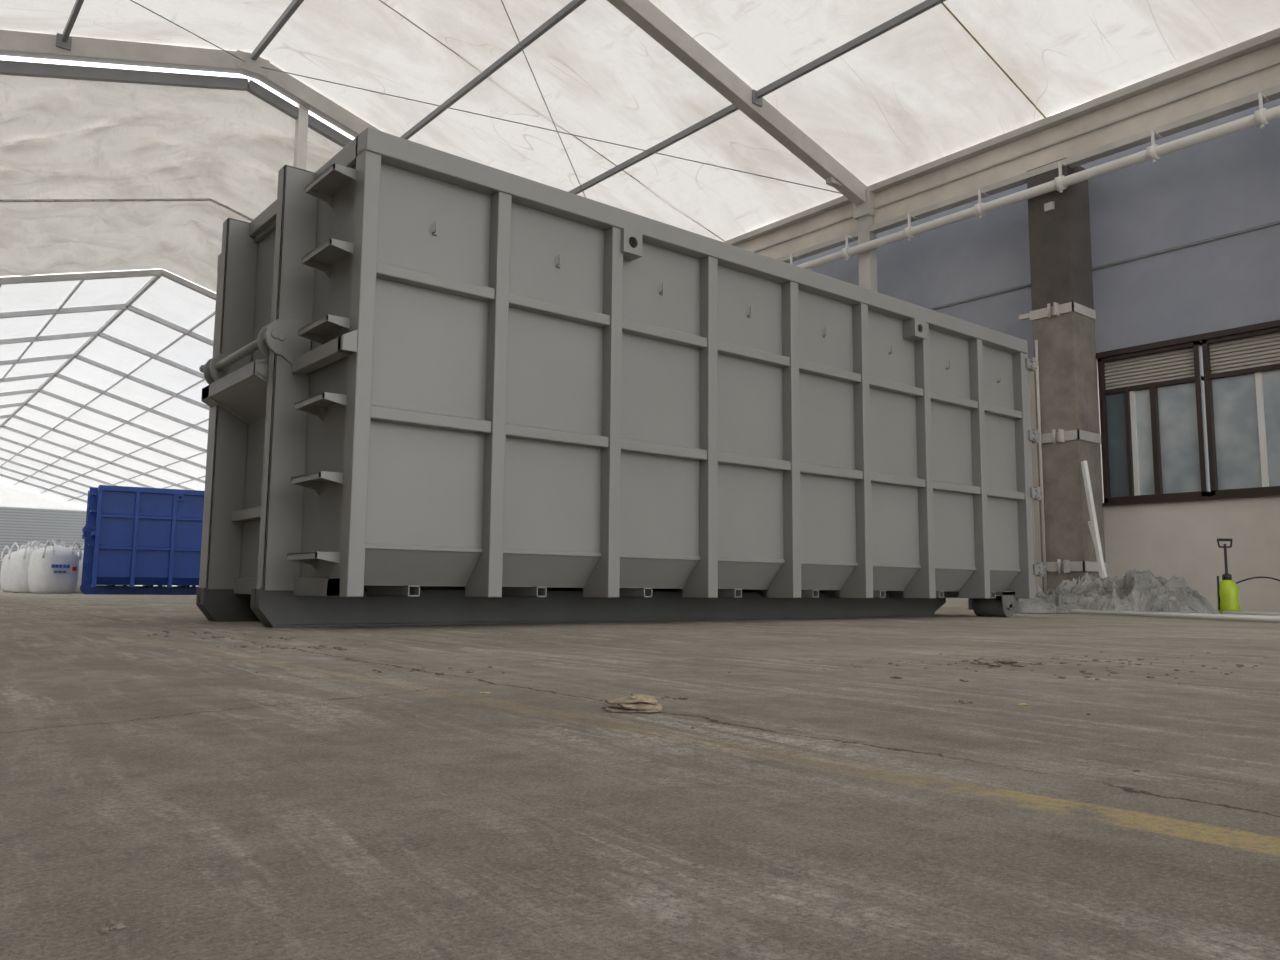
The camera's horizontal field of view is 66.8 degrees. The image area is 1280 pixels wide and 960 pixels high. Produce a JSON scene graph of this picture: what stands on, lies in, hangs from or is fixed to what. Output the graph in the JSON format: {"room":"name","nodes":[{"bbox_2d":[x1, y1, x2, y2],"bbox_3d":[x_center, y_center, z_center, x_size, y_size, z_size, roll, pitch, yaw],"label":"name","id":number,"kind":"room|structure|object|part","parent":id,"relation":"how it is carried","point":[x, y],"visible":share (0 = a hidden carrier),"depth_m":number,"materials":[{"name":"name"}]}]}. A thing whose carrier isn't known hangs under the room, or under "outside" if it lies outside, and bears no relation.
{"room":"waste site","nodes":[
{"label":"waste site","id":0,"kind":"room"},
{"bbox_2d":[0,507,86,587],"bbox_3d":[-36.068,3.453,50.662,15.150,4.350,0.100,6,-8,-39],"label":"wall","id":1,"kind":"structure","parent":0,"point":[21,526],"depth_m":53.24,"materials":[{"name":"grey metal"}]},
{"bbox_2d":[0,480,86,510],"bbox_3d":[-36.040,0.313,51.018,15.150,1.970,0.100,6,-8,-39],"label":"gable","id":2,"kind":"object","parent":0,"point":[11,495],"depth_m":53.11,"materials":[{"name":"white fabric"}]},
{"bbox_2d":[0,269,215,506],"bbox_3d":[-22.664,-1.341,34.848,15.150,2.114,42.000,6,-8,-39],"label":"ceiling","id":3,"kind":"structure","parent":0,"point":[166,299],"depth_m":27.32,"materials":[{"name":"white fabric"}]},
{"bbox_2d":[0,588,1279,959],"bbox_3d":[-10.099,2.933,23.891,75.000,0.200,130.000,6,-8,-39],"label":"floor","id":4,"kind":"structure","parent":0,"point":[313,804],"depth_m":1.04,"materials":[{"name":"concrete"}]},
{"bbox_2d":[0,545,44,591],"bbox_3d":[-17.166,2.466,27.057,0.999,1.320,0.972,-3,-7,27],"label":"bag","id":5,"kind":"object","parent":4,"relation":"on","point":[5,561],"visible":0.31,"depth_m":26.70,"materials":[{"name":"white fabric"}]},
{"bbox_2d":[8,541,43,592],"bbox_3d":[-15.504,2.226,24.812,0.999,1.320,0.972,-4,-8,33],"label":"bag","id":6,"kind":"object","parent":4,"relation":"on","point":[19,560],"visible":0.42,"depth_m":24.34,"materials":[{"name":"white fabric"}]},
{"bbox_2d":[28,539,80,593],"bbox_3d":[-14.374,2.121,23.804,0.999,1.320,0.972,-4,-8,36],"label":"bag","id":7,"kind":"object","parent":4,"relation":"on","point":[53,569],"visible":1,"depth_m":23.46,"materials":[{"name":"white fabric"}]},
{"bbox_2d":[73,544,106,592],"bbox_3d":[-14.375,2.311,25.476,0.999,1.320,0.972,-6,-9,45],"label":"bag","id":8,"kind":"object","parent":4,"relation":"on","point":[77,590],"visible":0.06,"depth_m":24.95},
{"bbox_2d":[0,269,215,586],"bbox_3d":[-22.597,0.752,34.506,15.310,6.310,41.870,6,-8,-39],"label":"frame","id":9,"kind":"object","parent":4,"relation":"on","point":[156,274],"visible":0.36,"depth_m":27.56,"materials":[{"name":"metal"}]},
{"bbox_2d":[80,485,204,594],"bbox_3d":[-10.364,1.666,24.676,6.654,2.490,2.500,4,-8,-31],"label":"container","id":10,"kind":"object","parent":4,"relation":"on","point":[147,537],"visible":0.42,"depth_m":22.68,"materials":[{"name":"blue metal"}]},
{"bbox_3d":[-12.958,1.337,22.811,0.254,2.300,1.907,4,-8,-31],"label":"hook frame","id":11,"kind":"part","parent":10,"relation":"part of","materials":[{"name":"blue paint"}]},
{"bbox_2d":[196,127,1044,627],"bbox_3d":[0.252,-0.180,7.583,6.654,2.490,2.500,6,-8,-39],"label":"container","id":12,"kind":"object","parent":4,"relation":"on","point":[444,388],"visible":1,"depth_m":5.81,"materials":[{"name":"grey metal"}]},
{"bbox_3d":[-2.053,-0.545,5.377,0.254,2.300,1.907,6,-8,-39],"label":"hook frame","id":13,"kind":"part","parent":12,"relation":"part of","materials":[{"name":"grey paint"}]},
{"bbox_2d":[603,693,661,712],"bbox_3d":[-0.013,0.387,1.687,0.104,0.027,0.056,1,-6,-2],"label":"rag","id":14,"kind":"object","parent":4,"relation":"on","point":[636,702],"visible":1,"depth_m":1.68,"materials":[{"name":"beige fabric"}]},
{"bbox_2d":[0,0,1279,292],"bbox_3d":[0.004,-3.254,7.415,15.450,8.558,29.350,6,-8,-39],"label":"frame","id":15,"kind":"object","parent":4,"relation":"on","point":[102,169],"visible":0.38,"depth_m":14.65,"materials":[{"name":"metal"}]},
{"bbox_2d":[0,75,342,292],"bbox_3d":[-7.784,-4.090,16.973,15.050,3.828,4.810,6,-8,-39],"label":"curtain","id":16,"kind":"object","parent":15,"relation":"hanging from","point":[97,175],"depth_m":15.65,"materials":[{"name":"white fabric"}]},
{"bbox_3d":[-6.235,-5.213,15.216,15.193,2.254,0.100,6,-8,-39],"label":"gable rail","id":17,"kind":"part","parent":15,"relation":"part of","materials":[{"name":"grey metal"}]},
{"bbox_2d":[97,625,1267,932],"bbox_3d":[1.318,0.665,3.966,6.253,0.015,4.385,4,-7,-30],"label":"clump","id":18,"kind":"object","parent":4,"relation":"on","point":[992,663],"visible":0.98,"depth_m":2.83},
{"bbox_2d":[480,692,1029,705],"bbox_3d":[0.205,0.427,1.899,1.069,0.003,0.026,0,-7,7],"label":"flakes","id":19,"kind":"object","parent":4,"relation":"on","point":[1022,704],"visible":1,"depth_m":1.84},
{"bbox_2d":[1027,158,1105,592],"bbox_3d":[5.570,-1.246,12.680,0.600,5.850,0.550,6,-8,-39],"label":"pillar","id":20,"kind":"structure","parent":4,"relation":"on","point":[1059,238],"depth_m":12.49,"materials":[{"name":"concrete"}]},
{"bbox_2d":[1019,201,1107,591],"bbox_3d":[5.488,-1.021,12.673,0.700,5.200,0.720,6,-8,-39],"label":"straps","id":21,"kind":"object","parent":20,"relation":"attached to","point":[1056,309],"visible":0.82,"depth_m":12.43,"materials":[{"name":"metal"}]},
{"bbox_2d":[1081,461,1106,577],"bbox_3d":[5.569,0.663,11.762,0.061,1.859,0.485,2,-7,-13],"label":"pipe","id":22,"kind":"object","parent":4,"relation":"on","point":[1093,526],"visible":0.6,"depth_m":11.85,"materials":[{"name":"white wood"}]},
{"bbox_2d":[998,569,1219,613],"bbox_3d":[5.071,1.226,10.798,2.244,0.492,1.274,1,-6,-1],"label":"rubble pile","id":23,"kind":"object","parent":4,"relation":"on","point":[1137,591],"visible":0.85,"depth_m":10.34,"materials":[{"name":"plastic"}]},
{"bbox_2d":[1071,609,1279,622],"bbox_3d":[5.580,1.207,8.595,2.092,0.050,3.065,1,-6,-4],"label":"pipe","id":24,"kind":"object","parent":4,"relation":"on","point":[1242,616],"visible":1,"depth_m":8.44,"materials":[{"name":"white metal"}]},
{"bbox_2d":[1217,538,1279,613],"bbox_3d":[6.786,1.040,10.493,0.973,0.835,0.215,-5,-8,38],"label":"sprayer","id":25,"kind":"object","parent":4,"relation":"on","point":[1227,590],"visible":0.92,"depth_m":10.65,"materials":[{"name":"plastic"}]},
{"bbox_3d":[6.488,1.290,10.703,0.216,0.380,0.216,6,-8,-39],"label":"tank","id":26,"kind":"part","parent":25,"relation":"part of","materials":[{"name":"plastic"}]},
{"bbox_2d":[0,0,1279,241],"bbox_3d":[1.535,-6.684,5.887,15.150,2.161,24.200,6,-8,-39],"label":"ceiling","id":27,"kind":"structure","parent":0,"point":[922,91],"depth_m":13.70,"materials":[{"name":"white fabric"}]},
{"bbox_2d":[789,99,1279,357],"bbox_3d":[7.258,-3.364,11.574,0.320,3.160,32.000,6,-8,-39],"label":"cladding","id":28,"kind":"object","parent":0,"point":[1230,183],"depth_m":12.29,"materials":[{"name":"grey metal"}]},
{"bbox_2d":[941,340,1279,612],"bbox_3d":[7.226,-0.136,11.204,0.330,3.340,32.000,6,-8,-39],"label":"wall","id":29,"kind":"structure","parent":0,"point":[1179,539],"depth_m":11.58,"materials":[{"name":"beige paint"}]},
{"bbox_2d":[931,221,1279,358],"bbox_3d":[7.118,-2.332,11.348,0.060,1.215,32.000,6,-8,-39],"label":"trim","id":30,"kind":"structure","parent":29,"relation":"attached to","point":[1276,323],"depth_m":11.89,"materials":[{"name":"grey metal"}]},
{"bbox_2d":[1106,392,1128,496],"bbox_3d":[6.132,-0.453,12.436,0.015,1.350,0.250,6,-8,-39],"label":"window","id":31,"kind":"structure","parent":29,"relation":"in","point":[1115,403],"depth_m":12.44,"materials":[{"name":"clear glass"}]},
{"bbox_2d":[1129,391,1139,495],"bbox_3d":[6.257,-0.471,12.274,0.030,1.350,0.060,6,-8,-39],"label":"window mullion","id":32,"kind":"structure","parent":29,"relation":"in","point":[1132,393],"depth_m":12.26,"materials":[{"name":"white plastic"}]},
{"bbox_2d":[1104,348,1194,389],"bbox_3d":[6.410,-1.392,12.213,0.035,0.370,1.100,6,-8,-39],"label":"shutter","id":33,"kind":"object","parent":29,"relation":"attached to","point":[1177,364],"visible":1,"depth_m":12.20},
{"bbox_2d":[1097,341,1210,502],"bbox_3d":[6.398,-0.687,12.128,0.130,1.890,1.220,6,-8,-39],"label":"frame","id":34,"kind":"object","parent":29,"relation":"attached to","point":[1198,378],"visible":0.81,"depth_m":12.05,"materials":[{"name":"brown metal"}]},
{"bbox_2d":[1135,382,1200,494],"bbox_3d":[6.412,-0.487,12.118,0.010,1.390,1.120,6,-8,-39],"label":"glass","id":35,"kind":"object","parent":29,"relation":"attached to","point":[1179,444],"visible":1,"depth_m":11.94,"materials":[{"name":"glass"}]},
{"bbox_2d":[1103,492,1279,505],"bbox_3d":[7.191,0.157,10.949,0.060,0.040,3.900,6,-8,-39],"label":"window sill","id":36,"kind":"structure","parent":29,"relation":"attached to","point":[1268,493],"depth_m":11.59,"materials":[{"name":"metal"}]},
{"bbox_2d":[1202,327,1279,495],"bbox_3d":[7.221,-0.793,11.133,0.130,1.890,1.290,6,-8,-39],"label":"frame","id":37,"kind":"object","parent":29,"relation":"attached to","point":[1208,376],"visible":0.91,"depth_m":11.49,"materials":[{"name":"brown metal"}]},
{"bbox_2d":[1209,332,1279,373],"bbox_3d":[7.233,-1.498,11.218,0.035,0.370,1.170,6,-8,-39],"label":"shutter","id":38,"kind":"object","parent":29,"relation":"attached to","point":[1263,350],"visible":1,"depth_m":11.37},
{"bbox_2d":[1212,370,1279,489],"bbox_3d":[7.235,-0.593,11.124,0.010,1.390,1.190,6,-8,-39],"label":"glass","id":39,"kind":"object","parent":29,"relation":"attached to","point":[1234,397],"visible":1,"depth_m":11.33,"materials":[{"name":"glass"}]},
{"bbox_2d":[1255,372,1268,486],"bbox_3d":[7.165,-0.587,11.176,0.030,1.350,0.060,6,-8,-39],"label":"window mullion","id":40,"kind":"structure","parent":29,"relation":"in","point":[1258,375],"depth_m":11.16,"materials":[{"name":"white plastic"}]}
]}

